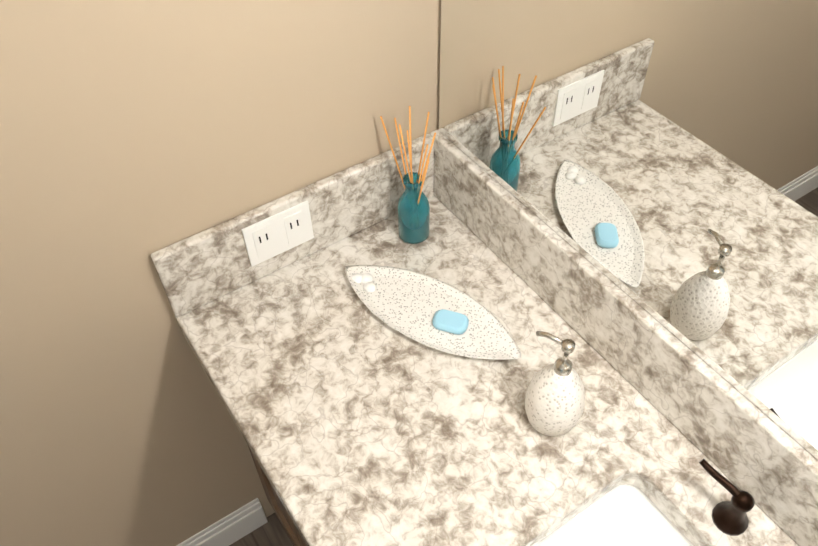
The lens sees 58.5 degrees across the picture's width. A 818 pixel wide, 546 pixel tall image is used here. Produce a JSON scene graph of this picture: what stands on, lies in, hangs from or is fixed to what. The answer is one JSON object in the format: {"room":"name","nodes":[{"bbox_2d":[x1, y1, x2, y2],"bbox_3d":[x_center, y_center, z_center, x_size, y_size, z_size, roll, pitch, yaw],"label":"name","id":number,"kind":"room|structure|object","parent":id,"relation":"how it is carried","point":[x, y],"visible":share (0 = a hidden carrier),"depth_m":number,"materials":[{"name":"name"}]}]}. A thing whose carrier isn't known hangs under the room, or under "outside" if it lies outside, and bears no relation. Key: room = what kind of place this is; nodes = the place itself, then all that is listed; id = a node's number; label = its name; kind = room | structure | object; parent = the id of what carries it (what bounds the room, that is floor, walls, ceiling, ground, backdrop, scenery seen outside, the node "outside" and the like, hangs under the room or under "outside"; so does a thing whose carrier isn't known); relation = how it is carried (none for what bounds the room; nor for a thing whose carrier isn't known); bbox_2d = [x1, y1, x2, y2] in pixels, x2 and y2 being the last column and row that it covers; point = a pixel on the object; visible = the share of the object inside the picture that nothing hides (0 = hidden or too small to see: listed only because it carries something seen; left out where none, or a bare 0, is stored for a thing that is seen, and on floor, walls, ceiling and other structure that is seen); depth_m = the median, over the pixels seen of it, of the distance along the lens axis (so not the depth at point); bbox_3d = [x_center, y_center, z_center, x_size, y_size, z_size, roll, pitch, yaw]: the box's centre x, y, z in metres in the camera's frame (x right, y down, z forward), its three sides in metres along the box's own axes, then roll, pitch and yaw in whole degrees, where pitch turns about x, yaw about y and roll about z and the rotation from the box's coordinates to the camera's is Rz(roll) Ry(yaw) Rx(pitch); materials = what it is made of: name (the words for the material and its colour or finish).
{"room":"bathroom","nodes":[
{"label":"bathroom","id":0,"kind":"room"},
{"bbox_2d":[0,0,439,545],"bbox_3d":[-0.929,0.099,0.896,2.500,2.350,0.100,-27,53,-21],"label":"wall","id":1,"kind":"structure","parent":0,"point":[135,135],"depth_m":1.16,"materials":[{"name":"beige paint"}]},
{"bbox_2d":[176,498,267,545],"bbox_3d":[-1.108,0.991,1.592,1.748,0.128,0.012,-27,53,-21],"label":"baseboard","id":2,"kind":"structure","parent":1,"relation":"attached to","point":[238,524],"depth_m":1.84,"materials":[{"name":"white wood"}]},
{"bbox_2d":[150,134,433,317],"bbox_3d":[-0.183,-0.092,1.319,0.547,0.150,0.020,-27,53,-21],"label":"backsplash","id":3,"kind":"structure","parent":1,"relation":"attached to","point":[197,270],"depth_m":1.29,"materials":[{"name":"beige stone"}]},
{"bbox_2d":[241,201,313,266],"bbox_3d":[-0.227,-0.068,1.278,0.125,0.090,0.006,-27,53,-21],"label":"electrical outlet plate","id":4,"kind":"object","parent":3,"relation":"attached to","point":[276,234],"visible":1,"depth_m":1.27,"materials":[{"name":"white plastic"}]},
{"bbox_2d":[229,513,293,545],"bbox_3d":[-0.432,1.759,1.012,3.000,0.050,2.560,-27,53,-21],"label":"floor","id":5,"kind":"structure","parent":0,"point":[271,532],"depth_m":1.93,"materials":[{"name":"wood"}]},
{"bbox_2d":[252,458,301,545],"bbox_3d":[0.322,0.797,1.249,0.556,0.854,1.752,-27,53,-21],"label":"bathroom vanity","id":6,"kind":"object","parent":5,"relation":"on","point":[281,514],"depth_m":1.77,"materials":[{"name":"brown wood"}]},
{"bbox_2d":[176,198,793,545],"bbox_3d":[0.310,0.500,0.911,0.568,0.045,1.752,-27,53,-21],"label":"countertop","id":7,"kind":"structure","parent":6,"relation":"on","point":[365,432],"depth_m":1.13,"materials":[{"name":"beige stone"}]},
{"bbox_2d":[380,106,435,243],"bbox_3d":[0.015,-0.165,1.297,0.071,0.271,0.132,-27,53,-21],"label":"reed diffuser","id":8,"kind":"object","parent":7,"relation":"on","point":[413,208],"visible":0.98,"depth_m":1.31,"materials":[{"name":"teal glass"}]},
{"bbox_2d":[345,265,520,359],"bbox_3d":[0.033,0.065,1.260,0.170,0.020,0.334,-27,53,-21],"label":"tray","id":9,"kind":"object","parent":7,"relation":"on","point":[429,311],"visible":1,"depth_m":1.26,"materials":[{"name":"white ceramic"}]},
{"bbox_2d":[525,331,584,435],"bbox_3d":[0.217,0.159,1.058,0.088,0.191,0.089,-27,53,-21],"label":"soap dispenser","id":10,"kind":"object","parent":7,"relation":"on","point":[555,399],"visible":1,"depth_m":1.05,"materials":[{"name":"white ceramic"}]},
{"bbox_2d":[538,474,697,545],"bbox_3d":[0.343,0.569,0.962,0.360,0.148,0.540,-27,53,-21],"label":"sink","id":11,"kind":"object","parent":7,"relation":"in","point":[626,516],"depth_m":1.11,"materials":[{"name":"white ceramic"}]},
{"bbox_2d":[431,130,817,545],"bbox_3d":[0.536,0.318,0.937,0.020,0.150,1.752,-27,53,-21],"label":"backsplash","id":12,"kind":"structure","parent":7,"relation":"on","point":[708,411],"depth_m":1.11,"materials":[{"name":"beige stone"}]},
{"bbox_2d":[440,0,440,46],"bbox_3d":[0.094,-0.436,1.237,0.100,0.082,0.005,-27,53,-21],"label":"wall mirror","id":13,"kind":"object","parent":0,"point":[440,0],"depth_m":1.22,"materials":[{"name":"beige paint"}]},
{"bbox_2d":[439,0,817,458],"bbox_3d":[0.575,-0.048,0.579,0.107,0.866,1.753,-27,53,-21],"label":"mirror","id":14,"kind":"object","parent":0,"point":[657,160],"depth_m":0.92,"materials":[{"name":"clear glass"}]}
]}

